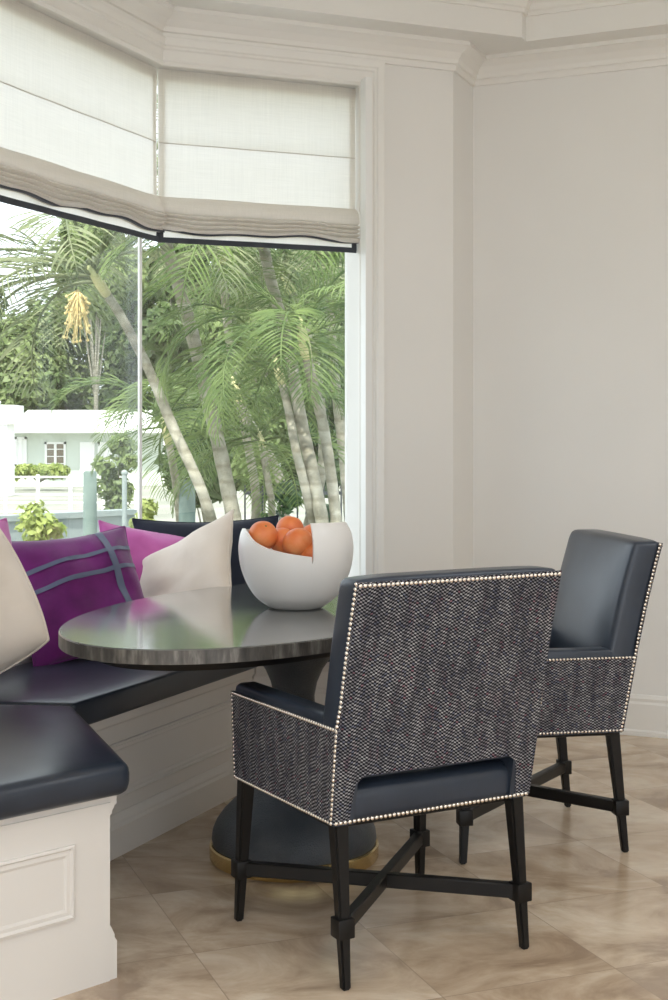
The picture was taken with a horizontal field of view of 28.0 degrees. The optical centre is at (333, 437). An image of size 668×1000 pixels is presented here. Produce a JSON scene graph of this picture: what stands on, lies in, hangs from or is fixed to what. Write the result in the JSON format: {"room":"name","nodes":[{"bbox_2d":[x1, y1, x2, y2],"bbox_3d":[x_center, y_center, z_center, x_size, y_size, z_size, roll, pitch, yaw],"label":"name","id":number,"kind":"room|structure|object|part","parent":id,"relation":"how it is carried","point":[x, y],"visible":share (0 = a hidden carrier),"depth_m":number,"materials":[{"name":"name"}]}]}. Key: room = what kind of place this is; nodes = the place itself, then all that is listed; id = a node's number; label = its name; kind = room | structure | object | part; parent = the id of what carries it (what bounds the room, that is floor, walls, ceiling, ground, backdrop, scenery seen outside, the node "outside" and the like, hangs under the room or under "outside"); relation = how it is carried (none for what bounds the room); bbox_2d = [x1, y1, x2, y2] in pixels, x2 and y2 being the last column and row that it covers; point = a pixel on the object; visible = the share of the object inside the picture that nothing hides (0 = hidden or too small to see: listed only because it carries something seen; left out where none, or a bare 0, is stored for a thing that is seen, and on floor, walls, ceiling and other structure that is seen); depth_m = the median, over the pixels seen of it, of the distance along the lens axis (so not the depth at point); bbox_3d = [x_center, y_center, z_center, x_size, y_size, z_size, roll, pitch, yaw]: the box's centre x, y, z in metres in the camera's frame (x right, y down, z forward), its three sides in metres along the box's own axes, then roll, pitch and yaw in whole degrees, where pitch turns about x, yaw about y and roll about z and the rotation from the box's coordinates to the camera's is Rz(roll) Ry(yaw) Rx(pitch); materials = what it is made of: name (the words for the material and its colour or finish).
{"room":"dining room","nodes":[
{"label":"dining room","id":0,"kind":"room"},
{"bbox_2d":[15,0,158,665],"bbox_3d":[-1.079,-0.235,4.611,0.150,3.010,1.718,0,0,24],"label":"wall","id":1,"kind":"structure","parent":0,"point":[29,659],"depth_m":4.82,"materials":[{"name":"paint"}]},
{"bbox_2d":[0,0,167,241],"bbox_3d":[-0.998,-1.124,4.662,0.113,0.694,1.445,0,0,24],"label":"blind","id":2,"kind":"object","parent":1,"relation":"attached to","point":[78,112],"visible":1,"depth_m":4.80,"materials":[{"name":"fabric"}]},
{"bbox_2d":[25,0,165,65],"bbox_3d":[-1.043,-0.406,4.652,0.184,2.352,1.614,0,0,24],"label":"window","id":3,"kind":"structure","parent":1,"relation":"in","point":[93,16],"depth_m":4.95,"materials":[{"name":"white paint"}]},
{"bbox_2d":[156,64,452,576],"bbox_3d":[-0.144,-0.235,5.602,1.352,3.010,0.150,0,0,-21],"label":"wall","id":4,"kind":"structure","parent":0,"point":[418,101],"depth_m":5.71,"materials":[{"name":"paint"}]},
{"bbox_2d":[138,37,384,575],"bbox_3d":[-0.273,-0.406,5.471,1.018,2.352,0.300,0,0,-21],"label":"window","id":5,"kind":"structure","parent":4,"relation":"in","point":[368,75],"depth_m":5.52,"materials":[{"name":"white wood"}]},
{"bbox_2d":[157,69,359,252],"bbox_3d":[-0.306,-1.124,5.482,0.848,0.694,0.113,0,0,-21],"label":"blind","id":6,"kind":"object","parent":5,"relation":"attached to","point":[243,161],"visible":0.99,"depth_m":5.46,"materials":[{"name":"fabric"}]},
{"bbox_2d":[53,734,667,999],"bbox_3d":[0.415,1.330,1.479,5.432,0.120,8.820,0,0,24],"label":"floor","id":7,"kind":"structure","parent":0,"point":[598,911],"depth_m":3.54,"materials":[{"name":"tile"}]},
{"bbox_2d":[0,795,116,999],"bbox_3d":[-0.881,1.052,3.405,0.507,0.436,1.153,0,0,-21],"label":"bench","id":8,"kind":"object","parent":7,"relation":"on","point":[57,937],"visible":0.79,"depth_m":3.03,"materials":[{"name":"paint"}]},
{"bbox_3d":[-0.675,1.015,3.266,0.251,0.170,0.890,0,0,6],"label":"panel moulding","id":9,"kind":"part","parent":8,"relation":"part of","materials":[{"name":"paint"}]},
{"bbox_2d":[0,705,128,819],"bbox_3d":[-0.857,0.789,3.385,0.529,0.088,1.174,0,0,-21],"label":"seat cushion","id":10,"kind":"object","parent":8,"relation":"on","point":[51,757],"visible":1,"depth_m":3.11,"materials":[{"name":"leather"}]},
{"bbox_2d":[0,529,49,673],"bbox_3d":[-1.100,0.515,3.917,0.523,0.526,0.310,0,0,-13],"label":"throw pillow","id":11,"kind":"object","parent":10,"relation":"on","point":[23,627],"visible":1,"depth_m":3.85,"materials":[{"name":"beige fabric"}]},
{"bbox_2d":[90,668,253,860],"bbox_3d":[-0.763,1.052,4.471,0.530,0.436,1.589,0,0,24],"label":"bench","id":12,"kind":"object","parent":7,"relation":"on","point":[176,750],"visible":0.27,"depth_m":4.37,"materials":[{"name":"paint"}]},
{"bbox_2d":[0,658,255,724],"bbox_3d":[-0.749,0.789,4.465,0.552,0.088,1.571,0,0,24],"label":"seat cushion","id":13,"kind":"object","parent":12,"relation":"on","point":[97,691],"visible":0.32,"depth_m":4.12,"materials":[{"name":"leather"}]},
{"bbox_2d":[0,518,11,545],"bbox_3d":[-1.103,0.464,4.138,0.170,0.410,0.434,0,0,30],"label":"throw pillow","id":14,"kind":"object","parent":13,"relation":"on","point":[4,527],"visible":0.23,"depth_m":4.30,"materials":[{"name":"fabric"}]},
{"bbox_2d":[12,526,143,666],"bbox_3d":[-0.867,0.542,4.618,0.509,0.449,0.298,0,0,-40],"label":"throw pillow","id":15,"kind":"object","parent":13,"relation":"on","point":[70,578],"visible":0.58,"depth_m":4.56,"materials":[{"name":"purple fabric"}]},
{"bbox_2d":[98,520,184,580],"bbox_3d":[-0.664,0.536,4.985,0.496,0.463,0.228,0,0,-27],"label":"throw pillow","id":16,"kind":"object","parent":13,"relation":"on","point":[142,543],"visible":0.24,"depth_m":4.97,"materials":[{"name":"fabric"}]},
{"bbox_2d":[140,509,233,597],"bbox_3d":[-0.547,0.519,4.801,0.626,0.531,0.233,0,0,35],"label":"throw pillow","id":17,"kind":"object","parent":13,"relation":"on","point":[201,559],"visible":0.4,"depth_m":4.73,"materials":[{"name":"beige fabric"}]},
{"bbox_3d":[-0.542,1.015,4.356,0.013,0.170,1.002,0,0,24],"label":"panel moulding","id":18,"kind":"part","parent":12,"relation":"part of","materials":[{"name":"paint"}]},
{"bbox_2d":[58,584,378,882],"bbox_3d":[-0.150,0.890,4.067,1.000,0.760,1.794,0,0,25],"label":"dining table","id":19,"kind":"object","parent":7,"relation":"on","point":[213,628],"visible":0.56,"depth_m":3.81,"materials":[{"name":"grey wood"}]},
{"bbox_2d":[238,522,353,609],"bbox_3d":[-0.115,0.379,4.032,0.346,0.261,0.346,0,0,0],"label":"fruit bowl","id":20,"kind":"object","parent":19,"relation":"on","point":[279,580],"visible":0.95,"depth_m":3.90,"materials":[{"name":"white ceramic"}]},
{"bbox_2d":[248,521,277,548],"bbox_3d":[-0.212,0.291,4.002,0.088,0.087,0.088,0,0,25],"label":"orange","id":21,"kind":"object","parent":20,"relation":"in","point":[264,533],"visible":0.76,"depth_m":3.97,"materials":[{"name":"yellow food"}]},
{"bbox_2d":[272,528,289,552],"bbox_3d":[-0.154,0.311,4.042,0.083,0.081,0.082,0,0,21],"label":"orange","id":22,"kind":"object","parent":20,"relation":"in","point":[282,532],"visible":0.4,"depth_m":4.01,"materials":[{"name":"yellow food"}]},
{"bbox_2d":[276,516,303,529],"bbox_3d":[-0.135,0.279,4.117,0.085,0.082,0.085,0,0,17],"label":"orange","id":23,"kind":"object","parent":20,"relation":"in","point":[289,522],"visible":0.46,"depth_m":4.09,"materials":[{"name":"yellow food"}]},
{"bbox_2d":[282,528,312,554],"bbox_3d":[-0.107,0.312,3.977,0.093,0.090,0.091,0,0,-19],"label":"orange","id":24,"kind":"object","parent":20,"relation":"in","point":[296,540],"visible":0.82,"depth_m":3.94,"materials":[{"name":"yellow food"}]},
{"bbox_2d":[301,543,312,559],"bbox_3d":[-0.062,0.349,3.967,0.078,0.078,0.079,0,0,23],"label":"orange","id":25,"kind":"object","parent":20,"relation":"in","point":[308,551],"visible":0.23,"depth_m":3.94,"materials":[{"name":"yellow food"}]},
{"bbox_2d":[303,524,311,534],"bbox_3d":[-0.064,0.301,4.052,0.082,0.082,0.083,0,0,23],"label":"orange","id":26,"kind":"object","parent":20,"relation":"in","point":[308,527],"visible":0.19,"depth_m":4.03,"materials":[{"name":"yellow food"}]},
{"bbox_2d":[251,662,328,704],"bbox_3d":[-0.114,1.052,5.242,1.018,0.436,0.530,0,0,-21],"label":"bench","id":27,"kind":"object","parent":7,"relation":"on","point":[260,675],"visible":0.04,"depth_m":5.00,"materials":[{"name":"paint"}]},
{"bbox_3d":[0.074,1.015,5.049,0.610,0.170,0.013,0,0,-21],"label":"panel moulding","id":28,"kind":"part","parent":27,"relation":"part of","materials":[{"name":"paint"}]},
{"bbox_3d":[-0.087,0.789,5.280,1.169,0.087,0.801,0,0,0],"label":"seat cushion","id":29,"kind":"object","parent":27,"relation":"on","visible":0},
{"bbox_2d":[132,515,278,584],"bbox_3d":[-0.475,0.537,5.138,0.590,0.466,0.167,0,0,-18],"label":"throw pillow","id":30,"kind":"object","parent":29,"relation":"on","point":[183,529],"visible":0.2,"depth_m":5.12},
{"bbox_2d":[230,566,561,990],"bbox_3d":[0.147,0.791,3.394,0.610,0.958,0.649,0,0,-29],"label":"armchair","id":31,"kind":"object","parent":7,"relation":"on","point":[435,682],"visible":1,"depth_m":3.19,"materials":[{"name":"grey fabric"}]},
{"bbox_3d":[-0.235,1.076,3.521,0.042,0.388,0.048,0,0,-29],"label":"leg","id":32,"kind":"part","parent":31,"relation":"part of","materials":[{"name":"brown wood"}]},
{"bbox_3d":[-0.130,0.779,3.291,0.012,0.231,0.548,0,0,-30],"label":"nailhead trim","id":33,"kind":"part","parent":31,"relation":"part of","materials":[{"name":"silver metal"}]},
{"bbox_3d":[-0.123,0.779,3.290,0.018,0.229,0.555,0,0,-30],"label":"arm panel","id":34,"kind":"part","parent":31,"relation":"part of","materials":[{"name":"grey fabric"}]},
{"bbox_3d":[-0.099,0.769,3.303,0.063,0.257,0.551,0,0,-30],"label":"arm","id":35,"kind":"part","parent":31,"relation":"part of","materials":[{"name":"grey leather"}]},
{"bbox_3d":[0.017,1.076,3.109,0.038,0.388,0.071,0,0,-29],"label":"leg","id":36,"kind":"part","parent":31,"relation":"part of","materials":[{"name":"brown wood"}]},
{"bbox_3d":[0.018,0.608,3.035,0.013,0.574,0.133,0,0,-29],"label":"nailhead trim","id":37,"kind":"part","parent":31,"relation":"part of","materials":[{"name":"silver metal"}]},
{"bbox_3d":[0.116,0.893,3.450,0.544,0.030,0.490,0,0,-29],"label":"seat frame","id":38,"kind":"part","parent":31,"relation":"part of","materials":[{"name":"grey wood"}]},
{"bbox_3d":[0.241,1.076,3.785,0.042,0.388,0.048,0,0,-29],"label":"leg","id":39,"kind":"part","parent":31,"relation":"part of","materials":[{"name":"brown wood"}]},
{"bbox_3d":[0.244,0.890,3.220,0.554,0.010,0.004,0,0,-29],"label":"nailhead trim","id":40,"kind":"part","parent":31,"relation":"part of","materials":[{"name":"silver metal"}]},
{"bbox_3d":[0.119,0.840,3.444,0.477,0.120,0.500,0,0,-29],"label":"seat","id":41,"kind":"part","parent":31,"relation":"part of","materials":[{"name":"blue leather"}]},
{"bbox_3d":[0.252,0.553,3.206,0.572,0.482,0.196,0,0,-29],"label":"backrest","id":42,"kind":"part","parent":31,"relation":"part of","materials":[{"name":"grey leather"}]},
{"bbox_3d":[0.271,0.609,3.172,0.571,0.573,0.134,0,0,-29],"label":"panel","id":43,"kind":"part","parent":31,"relation":"part of","materials":[{"name":"grey fabric"}]},
{"bbox_3d":[0.304,0.329,3.113,0.568,0.010,0.006,0,0,-29],"label":"nailhead trim","id":44,"kind":"part","parent":31,"relation":"part of","materials":[{"name":"silver metal"}]},
{"bbox_3d":[0.354,0.769,3.555,0.063,0.257,0.551,0,0,-28],"label":"arm","id":45,"kind":"part","parent":31,"relation":"part of","materials":[{"name":"grey fabric"}]},
{"bbox_3d":[0.458,1.076,3.354,0.038,0.388,0.071,0,0,-29],"label":"leg","id":46,"kind":"part","parent":31,"relation":"part of","materials":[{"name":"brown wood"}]},
{"bbox_3d":[0.378,0.779,3.569,0.018,0.229,0.555,0,0,-28],"label":"arm panel","id":47,"kind":"part","parent":31,"relation":"part of","materials":[{"name":"grey fabric"}]},
{"bbox_2d":[456,529,662,864],"bbox_3d":[0.641,0.791,4.329,0.649,0.958,0.610,0,0,-10],"label":"armchair","id":48,"kind":"object","parent":7,"relation":"on","point":[607,577],"visible":0.61,"depth_m":4.09,"materials":[{"name":"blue leather"}]},
{"bbox_3d":[0.396,1.076,4.010,0.048,0.388,0.042,0,0,-10],"label":"leg","id":49,"kind":"part","parent":48,"relation":"part of","materials":[{"name":"brown wood"}]},
{"bbox_3d":[0.782,1.076,4.609,0.071,0.388,0.038,0,0,-10],"label":"leg","id":50,"kind":"part","parent":48,"relation":"part of","materials":[{"name":"brown wood"}]},
{"bbox_3d":[0.578,0.893,4.318,0.490,0.030,0.544,0,0,-10],"label":"seat frame","id":51,"kind":"part","parent":48,"relation":"part of","materials":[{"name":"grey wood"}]},
{"bbox_3d":[0.646,0.769,4.066,0.551,0.257,0.063,0,0,-11],"label":"arm","id":52,"kind":"part","parent":48,"relation":"part of","materials":[{"name":"grey fabric"}]},
{"bbox_3d":[0.647,0.779,4.032,0.548,0.231,0.012,0,0,-11],"label":"nailhead trim","id":53,"kind":"part","parent":48,"relation":"part of","materials":[{"name":"silver metal"}]},
{"bbox_3d":[0.650,0.779,4.039,0.555,0.229,0.018,0,0,-11],"label":"arm panel","id":54,"kind":"part","parent":48,"relation":"part of","materials":[{"name":"grey fabric"}]},
{"bbox_3d":[0.854,0.553,4.365,0.196,0.482,0.572,0,0,-10],"label":"backrest","id":55,"kind":"part","parent":48,"relation":"part of","materials":[{"name":"blue leather"}]},
{"bbox_3d":[0.867,1.076,4.112,0.071,0.388,0.038,0,0,-10],"label":"leg","id":56,"kind":"part","parent":48,"relation":"part of","materials":[{"name":"brown wood"}]},
{"bbox_3d":[0.938,0.608,4.088,0.133,0.574,0.013,0,0,-10],"label":"nailhead trim","id":57,"kind":"part","parent":48,"relation":"part of","materials":[{"name":"silver metal"}]},
{"bbox_3d":[0.892,0.609,4.372,0.134,0.573,0.571,0,0,-10],"label":"panel","id":58,"kind":"part","parent":48,"relation":"part of","materials":[{"name":"grey fabric"}]},
{"bbox_2d":[165,0,667,54],"bbox_3d":[0.415,-1.860,1.479,5.412,0.340,8.800,0,0,24],"label":"ceiling","id":59,"kind":"structure","parent":0,"point":[492,31],"depth_m":5.54,"materials":[{"name":"paint"}]},
{"bbox_2d":[429,0,650,16],"bbox_3d":[0.415,-1.873,1.479,4.682,0.155,8.070,0,0,24],"label":"trim","id":60,"kind":"structure","parent":59,"relation":"attached to","point":[528,8],"depth_m":5.61,"materials":[{"name":"paint"}]},
{"bbox_2d":[453,72,472,568],"bbox_3d":[0.531,-0.235,6.003,0.150,3.010,0.428,0,0,24],"label":"wall","id":61,"kind":"structure","parent":0,"point":[462,90],"depth_m":5.88,"materials":[{"name":"paint"}]},
{"bbox_2d":[97,0,667,86],"bbox_3d":[0.415,-1.635,1.479,5.112,0.110,8.500,0,0,24],"label":"trim","id":62,"kind":"structure","parent":61,"relation":"attached to","point":[461,57],"depth_m":5.63,"materials":[{"name":"paint"}]},
{"bbox_2d":[473,65,667,695],"bbox_3d":[2.578,-0.235,5.252,4.500,3.010,0.150,0,0,24],"label":"wall","id":63,"kind":"structure","parent":0,"point":[570,173],"depth_m":5.86,"materials":[{"name":"paint"}]},
{"bbox_2d":[620,694,667,738],"bbox_3d":[2.418,1.183,5.213,4.439,0.174,0.481,0,0,18],"label":"baseboard","id":64,"kind":"structure","parent":63,"relation":"attached to","point":[647,715],"depth_m":5.70,"materials":[{"name":"paint"}]},
{"label":"outside","id":65,"kind":"structure","parent":0,"visible":0},
{"bbox_2d":[0,486,343,522],"bbox_3d":[0.000,2.270,85.000,280.000,0.001,210.000,0,0,0],"label":"ground","id":66,"kind":"structure","parent":65,"point":[164,513],"depth_m":47.90,"materials":[{"name":"white"}]},
{"bbox_2d":[0,291,8,387],"bbox_3d":[-22.470,-4.142,79.742,6.853,12.838,5.846,0,0,0],"label":"broadleaf tree","id":67,"kind":"object","parent":66,"relation":"on","point":[1,294],"visible":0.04,"depth_m":80.61,"materials":[{"name":"green plant"}]},
{"bbox_2d":[0,405,23,495],"bbox_3d":[-13.801,0.495,52.600,2.920,3.551,1.400,0,0,0],"label":"pavilion","id":68,"kind":"object","parent":66,"relation":"on","point":[10,415],"visible":1,"depth_m":51.99,"materials":[{"name":"white paint"}]},
{"bbox_2d":[0,309,71,412],"bbox_3d":[-18.537,-2.654,78.207,7.029,9.867,6.113,0,0,0],"label":"broadleaf tree","id":69,"kind":"object","parent":66,"relation":"on","point":[58,382],"visible":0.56,"depth_m":76.38,"materials":[{"name":"green plant"}]},
{"bbox_2d":[13,499,66,540],"bbox_3d":[-2.980,1.393,13.497,0.751,1.558,0.541,0,0,0],"label":"shrub","id":70,"kind":"object","parent":66,"relation":"on","point":[36,530],"visible":0.21,"depth_m":13.36,"materials":[{"name":"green plant"}]},
{"bbox_2d":[15,462,70,482],"bbox_3d":[-12.933,1.505,58.004,2.981,0.936,1.813,0,0,0],"label":"hedge","id":71,"kind":"object","parent":66,"relation":"on","point":[24,469],"visible":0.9,"depth_m":57.62,"materials":[{"name":"green plant"}]},
{"bbox_2d":[0,509,136,540],"bbox_3d":[-5.164,1.799,23.568,0.320,0.942,4.074,0,0,43],"label":"wall","id":72,"kind":"structure","parent":66,"relation":"on","point":[73,520],"depth_m":23.97,"materials":[{"name":"concrete"}]},
{"bbox_2d":[16,290,120,409],"bbox_3d":[-15.757,-3.605,82.022,8.816,11.770,6.855,0,0,0],"label":"broadleaf tree","id":73,"kind":"object","parent":66,"relation":"on","point":[77,367],"visible":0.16,"depth_m":80.86,"materials":[{"name":"green plant"}]},
{"bbox_2d":[0,475,137,515],"bbox_3d":[-8.173,1.640,37.000,5.492,1.261,0.100,0,0,0],"label":"railing","id":74,"kind":"object","parent":66,"relation":"on","point":[4,477],"visible":0.61,"depth_m":36.98,"materials":[{"name":"white paint"}]},
{"bbox_3d":[-9.075,1.640,37.000,0.080,1.261,0.100,0,0,0],"label":"post","id":75,"kind":"part","parent":74,"relation":"part of","materials":[{"name":"white paint"}]},
{"bbox_3d":[-8.173,1.640,37.000,0.080,1.261,0.100,0,0,0],"label":"post","id":76,"kind":"part","parent":74,"relation":"part of","materials":[{"name":"white paint"}]},
{"bbox_3d":[-8.173,1.312,37.000,5.412,0.050,0.040,0,0,0],"label":"rail","id":77,"kind":"part","parent":74,"relation":"part of","materials":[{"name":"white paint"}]},
{"bbox_3d":[-8.173,2.026,37.000,5.412,0.050,0.040,0,0,0],"label":"rail","id":78,"kind":"part","parent":74,"relation":"part of","materials":[{"name":"white paint"}]},
{"bbox_3d":[-8.173,1.074,37.000,5.412,0.050,0.040,0,0,0],"label":"rail","id":79,"kind":"part","parent":74,"relation":"part of","materials":[{"name":"white paint"}]},
{"bbox_3d":[-8.173,1.550,37.000,5.412,0.050,0.040,0,0,0],"label":"rail","id":80,"kind":"part","parent":74,"relation":"part of","materials":[{"name":"white paint"}]},
{"bbox_3d":[-8.173,1.788,37.000,5.412,0.050,0.040,0,0,0],"label":"rail","id":81,"kind":"part","parent":74,"relation":"part of","materials":[{"name":"white paint"}]},
{"bbox_3d":[-7.271,1.640,37.000,0.080,1.261,0.100,0,0,0],"label":"post","id":82,"kind":"part","parent":74,"relation":"part of","materials":[{"name":"white paint"}]},
{"bbox_3d":[-5.467,1.640,37.000,0.080,1.261,0.100,0,0,0],"label":"post","id":83,"kind":"part","parent":74,"relation":"part of","materials":[{"name":"white paint"}]},
{"bbox_2d":[83,471,96,535],"bbox_3d":[-2.822,1.326,15.500,0.170,1.888,0.168,0,0,0],"label":"piling","id":84,"kind":"object","parent":66,"relation":"on","point":[89,483],"visible":0.5,"depth_m":15.43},
{"bbox_2d":[51,219,148,409],"bbox_3d":[-12.732,-4.977,72.777,5.764,14.497,4.828,0,0,0],"label":"tree","id":85,"kind":"object","parent":66,"relation":"on","point":[94,369],"visible":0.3,"depth_m":72.24,"materials":[{"name":"green plant"}]},
{"bbox_2d":[91,431,142,517],"bbox_3d":[-4.824,1.001,30.040,1.211,2.343,0.983,0,0,0],"label":"shrub","id":86,"kind":"object","parent":66,"relation":"on","point":[112,489],"visible":0.73,"depth_m":29.80,"materials":[{"name":"green plant"}]},
{"bbox_2d":[81,256,167,409],"bbox_3d":[-11.534,-4.639,80.158,7.054,13.835,5.974,0,0,0],"label":"broadleaf tree","id":87,"kind":"object","parent":66,"relation":"on","point":[119,360],"visible":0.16,"depth_m":78.92,"materials":[{"name":"green plant"}]},
{"bbox_2d":[121,470,127,526],"bbox_3d":[-2.814,1.348,18.000,0.086,1.845,0.090,0,0,0],"label":"pole","id":88,"kind":"object","parent":66,"relation":"on","point":[124,473],"visible":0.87,"depth_m":17.97,"materials":[{"name":"metal"}]},
{"bbox_2d":[0,191,277,521],"bbox_3d":[-1.885,0.152,10.693,2.876,4.239,2.766,0,0,0],"label":"palm tree","id":89,"kind":"object","parent":66,"relation":"on","point":[89,273],"visible":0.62,"depth_m":10.72,"materials":[{"name":"green plant"}]},
{"bbox_2d":[128,497,158,527],"bbox_3d":[-2.055,1.417,14.989,0.527,1.511,0.526,0,0,-34],"label":"shrub","id":90,"kind":"object","parent":66,"relation":"on","point":[148,506],"visible":0.12,"depth_m":15.02,"materials":[{"name":"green plant"}]},
{"bbox_2d":[15,410,280,485],"bbox_3d":[-7.475,0.443,67.450,16.000,3.655,9.100,0,0,0],"label":"house","id":91,"kind":"structure","parent":66,"relation":"on","point":[62,436],"depth_m":64.00,"materials":[{"name":"white paint"}]},
{"bbox_3d":[-14.949,0.645,64.005,0.473,1.285,0.070,0,0,0],"label":"pane","id":92,"kind":"part","parent":91,"relation":"part of","materials":[{"name":"white paint"}]},
{"bbox_3d":[-13.302,1.051,64.005,0.903,1.619,0.070,0,0,0],"label":"pane","id":93,"kind":"part","parent":91,"relation":"part of","materials":[{"name":"clear glass"}]},
{"bbox_3d":[-11.773,1.218,63.985,0.716,2.054,0.130,0,0,0],"label":"door","id":94,"kind":"part","parent":91,"relation":"part of","materials":[{"name":"white paint"}]},
{"bbox_3d":[-10.937,0.764,64.005,0.569,1.046,0.070,0,0,0],"label":"pane","id":95,"kind":"part","parent":91,"relation":"part of","materials":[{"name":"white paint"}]},
{"bbox_2d":[48,373,251,521],"bbox_3d":[-1.884,0.787,14.275,2.001,2.993,1.938,0,0,18],"label":"palm tree","id":96,"kind":"object","parent":66,"relation":"on","point":[167,440],"visible":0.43,"depth_m":14.26,"materials":[{"name":"green plant"}]},
{"bbox_2d":[122,93,241,520],"bbox_3d":[-1.591,-0.350,10.925,2.695,5.266,2.454,0,0,5],"label":"palm tree","id":97,"kind":"object","parent":66,"relation":"on","point":[221,457],"visible":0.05,"depth_m":11.06,"materials":[{"name":"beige plant"}]},
{"bbox_2d":[179,480,194,521],"bbox_3d":[-1.602,1.364,14.600,0.194,1.812,0.192,0,0,0],"label":"piling","id":98,"kind":"object","parent":66,"relation":"on","point":[186,507],"visible":0.07,"depth_m":14.52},
{"bbox_2d":[136,243,238,425],"bbox_3d":[-2.695,-0.885,25.038,1.880,6.310,1.675,0,0,0],"label":"tree","id":99,"kind":"object","parent":66,"relation":"on","point":[155,351],"visible":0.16,"depth_m":24.69,"materials":[{"name":"green plant"}]},
{"bbox_2d":[153,399,243,521],"bbox_3d":[-1.999,0.800,21.026,1.747,2.940,1.407,0,0,0],"label":"tree","id":100,"kind":"object","parent":66,"relation":"on","point":[216,496],"visible":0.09,"depth_m":20.62,"materials":[{"name":"green plant"}]},
{"bbox_2d":[64,162,344,522],"bbox_3d":[-0.618,-0.205,10.582,2.673,4.970,2.427,0,0,-39],"label":"palm tree","id":101,"kind":"object","parent":66,"relation":"on","point":[300,417],"visible":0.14,"depth_m":10.65,"materials":[{"name":"green plant"}]},
{"bbox_2d":[134,247,275,396],"bbox_3d":[-6.938,-5.445,75.951,8.857,15.448,7.310,0,0,-3],"label":"broadleaf tree","id":102,"kind":"object","parent":66,"relation":"on","point":[214,326],"visible":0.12,"depth_m":74.39,"materials":[{"name":"green plant"}]},
{"bbox_2d":[99,231,344,518],"bbox_3d":[-1.006,-0.167,13.681,2.905,4.900,2.700,0,0,0],"label":"palm tree","id":103,"kind":"object","parent":66,"relation":"on","point":[223,258],"visible":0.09,"depth_m":14.12,"materials":[{"name":"green plant"}]},
{"bbox_2d":[104,319,344,518],"bbox_3d":[-0.940,0.580,12.870,2.498,3.395,2.157,0,0,0],"label":"palm tree","id":104,"kind":"object","parent":66,"relation":"on","point":[146,388],"visible":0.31,"depth_m":12.63,"materials":[{"name":"green plant"}]},
{"bbox_2d":[129,252,344,522],"bbox_3d":[-0.165,0.346,10.257,2.209,3.857,2.235,0,0,43],"label":"palm tree","id":105,"kind":"object","parent":66,"relation":"on","point":[301,323],"visible":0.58,"depth_m":10.20,"materials":[{"name":"green plant"}]},
{"bbox_2d":[129,381,344,517],"bbox_3d":[-0.578,0.864,11.679,1.968,2.815,2.033,0,0,16],"label":"palm tree","id":106,"kind":"object","parent":66,"relation":"on","point":[267,482],"visible":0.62,"depth_m":11.42,"materials":[{"name":"green plant"}]},
{"bbox_2d":[147,262,344,523],"bbox_3d":[-0.489,0.364,11.069,2.101,3.816,2.548,0,0,0],"label":"palm tree","id":107,"kind":"object","parent":66,"relation":"on","point":[292,432],"visible":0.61,"depth_m":10.66,"materials":[{"name":"green plant"}]},
{"bbox_2d":[154,245,344,525],"bbox_3d":[-0.546,-0.024,13.393,2.439,4.605,2.713,0,0,0],"label":"palm tree","id":108,"kind":"object","parent":66,"relation":"on","point":[320,459],"visible":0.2,"depth_m":13.07,"materials":[{"name":"green plant"}]},
{"bbox_2d":[209,250,311,512],"bbox_3d":[-1.427,-0.789,26.993,2.392,6.121,2.064,0,0,0],"label":"tree","id":109,"kind":"object","parent":66,"relation":"on","point":[240,323],"visible":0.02,"depth_m":26.61,"materials":[{"name":"green plant"}]},
{"bbox_2d":[231,375,297,517],"bbox_3d":[-0.998,0.653,20.014,1.147,3.234,1.046,0,0,0],"label":"tree","id":110,"kind":"object","parent":66,"relation":"on","point":[282,427],"visible":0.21,"depth_m":19.71,"materials":[{"name":"green plant"}]},
{"bbox_2d":[190,249,344,521],"bbox_3d":[-0.086,-0.233,13.397,2.467,5.025,2.870,0,0,19],"label":"palm tree","id":111,"kind":"object","parent":66,"relation":"on","point":[340,427],"visible":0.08,"depth_m":13.23,"materials":[{"name":"green plant"}]},
{"bbox_2d":[260,479,302,517],"bbox_3d":[-0.464,1.280,12.617,0.678,1.791,0.499,0,0,0],"label":"shrub","id":112,"kind":"object","parent":66,"relation":"on","point":[285,510],"visible":0.1,"depth_m":12.55,"materials":[{"name":"green plant"}]},
{"bbox_2d":[244,485,341,519],"bbox_3d":[-0.436,1.419,16.000,1.274,1.703,0.030,0,0,0],"label":"iron fence","id":113,"kind":"object","parent":66,"relation":"on","point":[324,491],"visible":0.09,"depth_m":15.99,"materials":[{"name":"grey metal"}]},
{"bbox_3d":[-0.436,0.657,16.000,1.254,0.040,0.030,0,0,0],"label":"rail","id":114,"kind":"part","parent":113,"relation":"part of","materials":[{"name":"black metal"}]},
{"bbox_2d":[279,342,344,497],"bbox_3d":[-0.287,0.314,21.973,1.401,3.913,1.319,0,0,-14],"label":"tree","id":115,"kind":"object","parent":66,"relation":"on","point":[330,405],"visible":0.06,"depth_m":21.71,"materials":[{"name":"green plant"}]},
{"bbox_2d":[284,250,344,502],"bbox_3d":[0.021,-0.667,24.066,1.905,5.874,1.515,0,0,-3],"label":"tree","id":116,"kind":"object","parent":66,"relation":"on","point":[341,324],"visible":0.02,"depth_m":23.67,"materials":[{"name":"green plant"}]},
{"bbox_2d":[326,504,329,522],"bbox_3d":[-0.049,1.407,13.198,0.370,1.530,0.289,0,0,0],"label":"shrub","id":117,"kind":"object","parent":66,"relation":"on","point":[327,505],"visible":0.03,"depth_m":13.12,"materials":[{"name":"green plant"}]}
]}

